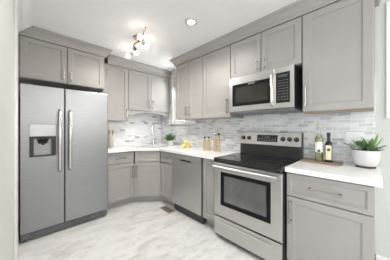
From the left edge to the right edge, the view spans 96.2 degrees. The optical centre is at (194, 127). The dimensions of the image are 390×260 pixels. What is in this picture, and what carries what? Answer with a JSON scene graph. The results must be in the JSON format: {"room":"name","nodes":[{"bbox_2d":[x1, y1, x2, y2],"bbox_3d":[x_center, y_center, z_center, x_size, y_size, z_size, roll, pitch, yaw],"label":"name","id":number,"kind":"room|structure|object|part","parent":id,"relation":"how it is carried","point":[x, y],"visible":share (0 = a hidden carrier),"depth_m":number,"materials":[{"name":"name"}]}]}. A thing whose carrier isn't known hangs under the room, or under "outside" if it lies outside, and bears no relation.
{"room":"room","nodes":[
{"label":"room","id":0,"kind":"room"},
{"bbox_2d":[0,0,13,259],"bbox_3d":[-1.421,0.030,1.289,0.120,2.440,2.930,0,0,-44],"label":"wall","id":1,"kind":"structure","parent":0,"point":[6,6],"depth_m":0.78,"materials":[{"name":"paint"}]},
{"bbox_2d":[14,0,17,259],"bbox_3d":[-1.632,0.033,1.600,0.012,2.193,0.670,0,0,-44],"label":"trim","id":2,"kind":"structure","parent":1,"relation":"attached to","point":[15,1],"depth_m":1.36,"materials":[{"name":"white paint"}]},
{"bbox_2d":[17,0,33,32],"bbox_3d":[-1.147,-1.127,1.179,0.118,0.125,2.290,0,0,-44],"label":"trim","id":3,"kind":"structure","parent":1,"relation":"attached to","point":[24,7],"depth_m":1.73,"materials":[{"name":"white paint"}]},
{"bbox_2d":[18,62,136,219],"bbox_3d":[-1.627,0.030,3.221,2.528,2.440,0.120,0,0,-44],"label":"wall","id":4,"kind":"structure","parent":0,"point":[104,62],"depth_m":2.39,"materials":[{"name":"paint"}]},
{"bbox_2d":[18,35,103,92],"bbox_3d":[-1.869,-0.830,2.502,0.928,0.490,0.565,0,0,-44],"label":"upper cabinet","id":5,"kind":"object","parent":4,"relation":"attached to","point":[41,63],"visible":0.98,"depth_m":2.28,"materials":[{"name":"paint"}]},
{"bbox_3d":[-1.866,-0.830,2.176,0.439,0.478,0.020,0,0,-44],"label":"door","id":6,"kind":"part","parent":5,"relation":"part of","materials":[{"name":"paint"}]},
{"bbox_3d":[-1.543,-0.830,2.492,0.441,0.478,0.020,0,0,-44],"label":"door","id":7,"kind":"part","parent":5,"relation":"part of","materials":[{"name":"paint"}]},
{"bbox_2d":[18,26,171,78],"bbox_3d":[-1.374,-1.120,2.963,2.283,0.138,0.598,0,0,-44],"label":"crown molding","id":8,"kind":"structure","parent":4,"relation":"attached to","point":[33,32],"depth_m":2.49,"materials":[{"name":"paint"}]},
{"bbox_2d":[98,63,127,121],"bbox_3d":[-1.434,-0.586,3.054,0.423,0.928,0.365,0,0,-44],"label":"upper cabinet","id":9,"kind":"object","parent":4,"relation":"attached to","point":[115,77],"visible":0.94,"depth_m":2.97,"materials":[{"name":"paint"}]},
{"bbox_2d":[108,113,160,145],"bbox_3d":[-1.281,-0.083,3.469,1.423,0.834,0.010,0,0,-44],"label":"backsplash","id":10,"kind":"structure","parent":4,"relation":"attached to","point":[137,130],"depth_m":3.55,"materials":[{"name":"tile"}]},
{"bbox_2d":[128,69,168,116],"bbox_3d":[-0.961,-0.645,3.517,0.893,0.810,0.365,0,0,-44],"label":"upper cabinet","id":11,"kind":"object","parent":4,"relation":"attached to","point":[147,93],"visible":0.99,"depth_m":3.37,"materials":[{"name":"paint"}]},
{"bbox_3d":[-1.024,-0.686,3.266,0.440,0.715,0.020,0,0,-44],"label":"door","id":12,"kind":"part","parent":11,"relation":"part of","materials":[{"name":"paint"}]},
{"bbox_3d":[-0.707,-0.686,3.577,0.435,0.715,0.020,0,0,-44],"label":"door","id":13,"kind":"part","parent":11,"relation":"part of","materials":[{"name":"paint"}]},
{"bbox_2d":[18,201,262,259],"bbox_3d":[-0.337,1.280,-0.274,5.575,0.060,6.920,0,0,-44],"label":"floor","id":14,"kind":"structure","parent":0,"point":[137,230],"depth_m":1.93,"materials":[{"name":"tile"}]},
{"bbox_2d":[20,82,107,241],"bbox_3d":[-1.769,0.376,2.395,0.884,1.748,0.783,0,0,-44],"label":"refrigerator","id":15,"kind":"object","parent":14,"relation":"on","point":[64,133],"visible":1,"depth_m":2.10,"materials":[{"name":"grey metal"}]},
{"bbox_3d":[-1.748,0.335,2.018,0.385,1.630,0.070,0,0,-44],"label":"door","id":16,"kind":"part","parent":15,"relation":"part of","materials":[{"name":"metal"}]},
{"bbox_3d":[-1.743,0.027,2.007,0.228,0.136,0.053,0,0,-44],"label":"control panel","id":17,"kind":"part","parent":15,"relation":"part of","materials":[{"name":"white plastic"}]},
{"bbox_3d":[-1.596,0.150,2.070,0.035,0.756,0.077,0,0,-44],"label":"handle","id":18,"kind":"part","parent":15,"relation":"part of","materials":[{"name":"metal"}]},
{"bbox_3d":[-1.525,0.150,2.140,0.035,0.756,0.077,0,0,-44],"label":"handle","id":19,"kind":"part","parent":15,"relation":"part of","materials":[{"name":"metal"}]},
{"bbox_3d":[-1.431,0.335,2.329,0.493,1.630,0.070,0,0,-44],"label":"door","id":20,"kind":"part","parent":15,"relation":"part of","materials":[{"name":"metal"}]},
{"bbox_2d":[107,151,133,209],"bbox_3d":[-1.352,0.813,2.952,0.473,0.874,0.645,0,0,-44],"label":"base cabinet","id":21,"kind":"object","parent":14,"relation":"on","point":[120,164],"visible":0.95,"depth_m":2.75,"materials":[{"name":"paint"}]},
{"bbox_3d":[-1.172,0.475,2.743,0.428,0.170,0.020,0,0,-44],"label":"drawer","id":22,"kind":"part","parent":21,"relation":"part of","materials":[{"name":"paint"}]},
{"bbox_3d":[-1.172,0.853,2.743,0.428,0.565,0.020,0,0,-44],"label":"door","id":23,"kind":"part","parent":21,"relation":"part of","materials":[{"name":"paint"}]},
{"bbox_2d":[134,151,162,201],"bbox_3d":[-0.789,0.813,3.334,0.928,0.874,0.888,0,0,-44],"label":"base cabinet","id":24,"kind":"object","parent":14,"relation":"on","point":[147,164],"visible":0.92,"depth_m":2.92,"materials":[{"name":"paint"}]},
{"bbox_3d":[-0.792,0.474,2.916,0.409,0.172,0.020,0,0,-4],"label":"drawer","id":25,"kind":"part","parent":24,"relation":"part of","materials":[{"name":"paint"}]},
{"bbox_3d":[-0.792,0.853,2.916,0.409,0.565,0.020,0,0,-4],"label":"door","id":26,"kind":"part","parent":24,"relation":"part of","materials":[{"name":"paint"}]},
{"bbox_2d":[108,143,239,159],"bbox_3d":[-0.528,0.355,2.745,1.362,0.040,2.077,0,0,-44],"label":"countertop","id":27,"kind":"structure","parent":24,"relation":"on","point":[194,151],"depth_m":2.73,"materials":[{"name":"white stone"}]},
{"bbox_2d":[108,137,113,146],"bbox_3d":[-1.478,0.251,3.060,0.104,0.168,0.104,0,0,-44],"label":"utensil crock","id":28,"kind":"object","parent":27,"relation":"on","point":[110,139],"visible":0.8,"depth_m":3.02,"materials":[{"name":"white ceramic"}]},
{"bbox_2d":[151,125,157,144],"bbox_3d":[-0.795,0.136,3.407,0.110,0.398,0.217,0,0,-4],"label":"faucet","id":29,"kind":"object","parent":27,"relation":"on","point":[152,127],"visible":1,"depth_m":3.46,"materials":[{"name":"silver metal"}]},
{"bbox_2d":[162,134,175,145],"bbox_3d":[-0.486,0.212,3.325,0.348,0.244,0.271,0,0,-44],"label":"potted plant","id":30,"kind":"object","parent":27,"relation":"on","point":[170,139],"visible":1,"depth_m":3.27,"materials":[{"name":"green plant"}]},
{"bbox_3d":[-0.474,0.284,3.314,0.140,0.100,0.140,0,0,-44],"label":"pot","id":31,"kind":"part","parent":30,"relation":"part of","materials":[{"name":"white ceramic"}]},
{"bbox_2d":[203,137,206,149],"bbox_3d":[0.148,0.233,2.629,0.055,0.204,0.055,0,0,-44],"label":"pepper mill","id":32,"kind":"object","parent":27,"relation":"on","point":[204,140],"visible":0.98,"depth_m":2.61,"materials":[{"name":"brown wood"}]},
{"bbox_2d":[207,136,210,150],"bbox_3d":[0.204,0.230,2.600,0.055,0.209,0.055,0,0,-44],"label":"pepper mill","id":33,"kind":"object","parent":27,"relation":"on","point":[208,139],"visible":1,"depth_m":2.58,"materials":[{"name":"brown wood"}]},
{"bbox_2d":[213,133,216,150],"bbox_3d":[0.288,0.204,2.522,0.052,0.261,0.052,0,0,-44],"label":"pepper mill","id":34,"kind":"object","parent":27,"relation":"on","point":[214,138],"visible":0.99,"depth_m":2.51,"materials":[{"name":"brown wood"}]},
{"bbox_2d":[217,133,220,151],"bbox_3d":[0.337,0.201,2.493,0.052,0.267,0.052,0,0,-44],"label":"pepper mill","id":35,"kind":"object","parent":27,"relation":"on","point":[218,134],"visible":1,"depth_m":2.47,"materials":[{"name":"brown wood"}]},
{"bbox_2d":[161,151,173,205],"bbox_3d":[-0.272,0.813,3.012,0.640,0.874,0.367,0,0,-44],"label":"base cabinet","id":36,"kind":"object","parent":14,"relation":"on","point":[166,157],"visible":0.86,"depth_m":2.81,"materials":[{"name":"paint"}]},
{"bbox_3d":[-0.452,0.475,2.806,0.020,0.170,0.314,0,0,-44],"label":"drawer","id":37,"kind":"part","parent":36,"relation":"part of","materials":[{"name":"paint"}]},
{"bbox_3d":[-0.452,0.853,2.806,0.020,0.565,0.314,0,0,-44],"label":"door","id":38,"kind":"part","parent":36,"relation":"part of","materials":[{"name":"paint"}]},
{"bbox_2d":[160,205,174,212],"bbox_3d":[-0.424,1.247,2.684,0.120,0.005,0.250,0,0,-44],"label":"floor vent","id":39,"kind":"object","parent":14,"relation":"in","point":[165,208],"visible":1,"depth_m":2.67,"materials":[{"name":"brown metal"}]},
{"bbox_2d":[172,153,206,223],"bbox_3d":[0.069,0.816,2.645,0.584,0.868,0.612,0,0,-44],"label":"dishwasher","id":40,"kind":"object","parent":14,"relation":"on","point":[187,171],"visible":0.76,"depth_m":2.40,"materials":[{"name":"grey metal"}]},
{"bbox_3d":[-0.091,1.191,2.489,0.020,0.118,0.604,0,0,-44],"label":"kick plate","id":41,"kind":"part","parent":40,"relation":"part of","materials":[{"name":"black plastic"}]},
{"bbox_2d":[203,158,214,226],"bbox_3d":[0.394,0.813,2.359,0.603,0.874,0.234,0,0,-44],"label":"base cabinet","id":42,"kind":"object","parent":14,"relation":"on","point":[208,170],"visible":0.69,"depth_m":2.17,"materials":[{"name":"paint"}]},
{"bbox_2d":[212,132,303,259],"bbox_3d":[0.691,0.651,1.954,0.728,1.198,0.744,0,0,-44],"label":"range","id":43,"kind":"object","parent":14,"relation":"on","point":[251,183],"visible":0.95,"depth_m":1.75,"materials":[{"name":"silver metal"}]},
{"bbox_3d":[0.470,1.038,1.747,0.013,0.012,0.559,0,0,-44],"label":"drawer pull","id":44,"kind":"part","parent":43,"relation":"part of","materials":[{"name":"metal"}]},
{"bbox_3d":[0.456,0.428,1.723,0.068,0.032,0.702,0,0,-44],"label":"handle","id":45,"kind":"part","parent":43,"relation":"part of","materials":[{"name":"metal"}]},
{"bbox_3d":[0.487,1.094,1.753,0.019,0.202,0.738,0,0,-44],"label":"drawer","id":46,"kind":"part","parent":43,"relation":"part of","materials":[{"name":"metal"}]},
{"bbox_3d":[0.487,0.687,1.753,0.019,0.590,0.738,0,0,-44],"label":"oven door","id":47,"kind":"part","parent":43,"relation":"part of","materials":[{"name":"metal"}]},
{"bbox_2d":[214,153,300,172],"bbox_3d":[0.692,0.360,1.954,0.606,0.047,0.744,0,0,-44],"label":"cooktop","id":48,"kind":"object","parent":43,"relation":"in","point":[260,162],"depth_m":1.82,"materials":[{"name":"black glass"}]},
{"bbox_3d":[0.879,0.127,2.141,0.016,0.083,0.250,0,0,-44],"label":"display panel","id":49,"kind":"part","parent":43,"relation":"part of","materials":[{"name":"black glass"}]},
{"bbox_2d":[287,172,374,259],"bbox_3d":[1.182,0.813,1.527,0.640,0.874,0.535,0,0,-44],"label":"base cabinet","id":50,"kind":"object","parent":14,"relation":"on","point":[328,219],"visible":0.99,"depth_m":1.31,"materials":[{"name":"paint"}]},
{"bbox_3d":[0.804,0.710,1.482,0.037,0.190,0.018,0,0,-44],"label":"handle","id":51,"kind":"part","parent":50,"relation":"part of","materials":[{"name":"silver metal"}]},
{"bbox_3d":[0.967,0.483,1.316,0.037,0.017,0.220,0,0,-44],"label":"handle","id":52,"kind":"part","parent":50,"relation":"part of","materials":[{"name":"silver metal"}]},
{"bbox_3d":[0.987,0.483,1.336,0.020,0.190,0.529,0,0,-44],"label":"drawer","id":53,"kind":"part","parent":50,"relation":"part of","materials":[{"name":"paint"}]},
{"bbox_2d":[285,161,382,187],"bbox_3d":[1.193,0.355,1.514,0.624,0.040,0.574,0,0,-44],"label":"countertop","id":54,"kind":"structure","parent":50,"relation":"on","point":[348,172],"depth_m":1.35,"materials":[{"name":"white stone"}]},
{"bbox_2d":[300,158,342,165],"bbox_3d":[1.222,0.327,1.700,0.183,0.016,0.327,0,0,-40],"label":"serving board","id":55,"kind":"object","parent":54,"relation":"on","point":[311,160],"visible":0.98,"depth_m":1.65,"materials":[{"name":"brown wood"}]},
{"bbox_2d":[315,125,322,160],"bbox_3d":[1.204,0.143,1.700,0.070,0.349,0.068,0,0,-44],"label":"oil bottle","id":56,"kind":"object","parent":55,"relation":"on","point":[318,139],"visible":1,"depth_m":1.68,"materials":[{"name":"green glass"}]},
{"bbox_2d":[325,133,332,161],"bbox_3d":[1.260,0.180,1.649,0.056,0.275,0.058,0,0,40],"label":"vinegar bottle","id":57,"kind":"object","parent":55,"relation":"on","point":[328,144],"visible":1,"depth_m":1.63,"materials":[{"name":"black glass"}]},
{"bbox_2d":[343,134,385,168],"bbox_3d":[1.446,0.189,1.503,0.225,0.290,0.286,0,0,-27],"label":"succulent planter","id":58,"kind":"object","parent":54,"relation":"on","point":[363,154],"visible":1,"depth_m":1.44,"materials":[{"name":"ceramic"}]},
{"bbox_2d":[32,0,302,70],"bbox_3d":[-0.337,-1.230,-0.274,5.575,0.080,6.920,0,0,-44],"label":"ceiling","id":59,"kind":"structure","parent":0,"point":[110,24],"depth_m":1.94,"materials":[{"name":"paint"}]},
{"bbox_2d":[126,27,148,57],"bbox_3d":[-0.736,-1.113,2.328,0.199,0.151,0.793,0,0,-33],"label":"track light","id":60,"kind":"object","parent":59,"relation":"attached to","point":[140,37],"visible":1,"depth_m":2.29,"materials":[{"name":"gold metal"}]},
{"bbox_3d":[-0.749,-1.147,2.298,0.078,0.044,0.757,0,0,-29],"label":"arm","id":61,"kind":"part","parent":60,"relation":"part of","materials":[{"name":"gold metal"}]},
{"bbox_2d":[185,18,197,25],"bbox_3d":[-0.043,-1.184,1.959,0.144,0.012,0.144,0,0,-44],"label":"recessed light","id":62,"kind":"object","parent":59,"relation":"in","point":[189,21],"visible":1,"depth_m":1.95,"materials":[{"name":"white glass"}]},
{"bbox_2d":[169,0,389,259],"bbox_3d":[1.612,0.030,1.634,0.120,2.440,6.680,0,0,-44],"label":"wall","id":63,"kind":"structure","parent":0,"point":[382,195],"depth_m":1.53,"materials":[{"name":"paint"}]},
{"bbox_2d":[169,75,197,124],"bbox_3d":[-0.210,-0.575,3.420,0.135,1.020,0.820,0,0,-44],"label":"window","id":64,"kind":"structure","parent":63,"relation":"in","point":[177,122],"depth_m":3.60,"materials":[{"name":"white paint"}]},
{"bbox_3d":[-0.243,-0.088,3.387,0.041,0.027,0.820,0,0,-44],"label":"sill","id":65,"kind":"part","parent":64,"relation":"part of","materials":[{"name":"white paint"}]},
{"bbox_3d":[-0.183,-0.575,3.463,0.035,0.930,0.645,0,0,-44],"label":"sash","id":66,"kind":"part","parent":64,"relation":"part of","materials":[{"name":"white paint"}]},
{"bbox_2d":[176,56,212,120],"bbox_3d":[-0.007,-0.608,2.927,0.360,0.935,0.642,0,0,-44],"label":"upper cabinet","id":67,"kind":"object","parent":63,"relation":"attached to","point":[189,75],"visible":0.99,"depth_m":2.80,"materials":[{"name":"paint"}]},
{"bbox_3d":[-0.214,-0.607,2.949,0.020,0.925,0.314,0,0,-44],"label":"door","id":68,"kind":"part","parent":67,"relation":"part of","materials":[{"name":"paint"}]},
{"bbox_3d":[0.011,-0.607,2.719,0.020,0.925,0.314,0,0,-44],"label":"door","id":69,"kind":"part","parent":67,"relation":"part of","materials":[{"name":"paint"}]},
{"bbox_2d":[170,0,380,66],"bbox_3d":[0.607,-1.133,2.283,0.403,0.113,2.603,0,0,-44],"label":"crown molding","id":70,"kind":"structure","parent":67,"relation":"attached to","point":[299,8],"depth_m":1.94,"materials":[{"name":"paint"}]},
{"bbox_2d":[203,45,242,118],"bbox_3d":[0.389,-0.608,2.523,0.360,0.935,0.481,0,0,-44],"label":"upper cabinet","id":71,"kind":"object","parent":63,"relation":"attached to","point":[216,64],"visible":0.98,"depth_m":2.41,"materials":[{"name":"paint"}]},
{"bbox_3d":[0.294,-0.607,2.430,0.020,0.925,0.475,0,0,-44],"label":"door","id":72,"kind":"part","parent":71,"relation":"part of","materials":[{"name":"paint"}]},
{"bbox_2d":[231,17,302,78],"bbox_3d":[0.841,-0.847,2.061,0.360,0.457,0.804,0,0,-44],"label":"upper cabinet","id":73,"kind":"object","parent":63,"relation":"attached to","point":[281,45],"visible":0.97,"depth_m":1.90,"materials":[{"name":"paint"}]},
{"bbox_3d":[0.605,-0.846,2.112,0.020,0.447,0.396,0,0,-44],"label":"door","id":74,"kind":"part","parent":73,"relation":"part of","materials":[{"name":"paint"}]},
{"bbox_2d":[229,64,302,114],"bbox_3d":[0.804,-0.391,2.032,0.454,0.434,0.726,0,0,-44],"label":"microwave","id":75,"kind":"object","parent":73,"relation":"attached to","point":[279,90],"visible":0.96,"depth_m":1.85,"materials":[{"name":"silver metal"}]},
{"bbox_3d":[0.626,-0.403,1.987,0.031,0.409,0.540,0,0,-44],"label":"door","id":76,"kind":"part","parent":75,"relation":"part of","materials":[{"name":"metal"}]},
{"bbox_3d":[0.779,-0.389,1.774,0.057,0.345,0.026,0,0,-44],"label":"handle","id":77,"kind":"part","parent":75,"relation":"part of","materials":[{"name":"metal"}]},
{"bbox_3d":[0.863,-0.399,1.721,0.003,0.300,0.129,0,0,-44],"label":"control panel","id":78,"kind":"part","parent":75,"relation":"part of","materials":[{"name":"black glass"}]},
{"bbox_3d":[0.887,-0.846,1.824,0.020,0.447,0.396,0,0,-44],"label":"door","id":79,"kind":"part","parent":73,"relation":"part of","materials":[{"name":"paint"}]},
{"bbox_2d":[161,77,375,163],"bbox_3d":[0.415,-0.083,2.763,0.010,0.834,3.392,0,0,-44],"label":"backsplash","id":80,"kind":"structure","parent":63,"relation":"attached to","point":[337,124],"depth_m":2.05,"materials":[{"name":"tile"}]},
{"bbox_2d":[303,0,373,113],"bbox_3d":[1.294,-0.607,1.598,0.360,0.937,0.481,0,0,-44],"label":"upper cabinet","id":81,"kind":"object","parent":63,"relation":"attached to","point":[338,37],"visible":1,"depth_m":1.48,"materials":[{"name":"paint"}]},
{"bbox_3d":[1.031,-0.292,1.636,0.037,0.185,0.018,0,0,-44],"label":"handle","id":82,"kind":"part","parent":81,"relation":"part of","materials":[{"name":"silver metal"}]},
{"bbox_3d":[1.218,-0.144,1.518,0.016,0.012,0.467,0,0,-44],"label":"light rail","id":83,"kind":"part","parent":81,"relation":"part of","materials":[{"name":"grey paint"}]},
{"bbox_2d":[346,132,363,144],"bbox_3d":[1.499,0.096,1.643,0.008,0.118,0.130,0,0,-44],"label":"switch cover","id":84,"kind":"object","parent":63,"relation":"attached to","point":[355,136],"visible":0.74,"depth_m":1.65,"materials":[{"name":"plastic"}]},
{"bbox_2d":[376,254,389,259],"bbox_3d":[2.750,1.183,0.375,0.016,0.135,3.288,0,0,-44],"label":"baseboard","id":85,"kind":"structure","parent":63,"relation":"attached to","point":[378,257],"depth_m":1.52,"materials":[{"name":"white paint"}]},
{"bbox_2d":[386,1,389,117],"bbox_3d":[2.023,-0.580,1.169,0.093,0.990,1.010,0,0,-44],"label":"window","id":86,"kind":"structure","parent":63,"relation":"in","point":[387,3],"depth_m":1.49,"materials":[{"name":"white paint"}]},
{"bbox_2d":[351,149,380,166],"bbox_3d":[1.455,0.255,1.494,0.188,0.134,0.188,0,0,-44],"label":"plant pot","id":87,"kind":"object","parent":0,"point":[361,157],"depth_m":1.43,"materials":[{"name":"white ceramic"}]}
]}

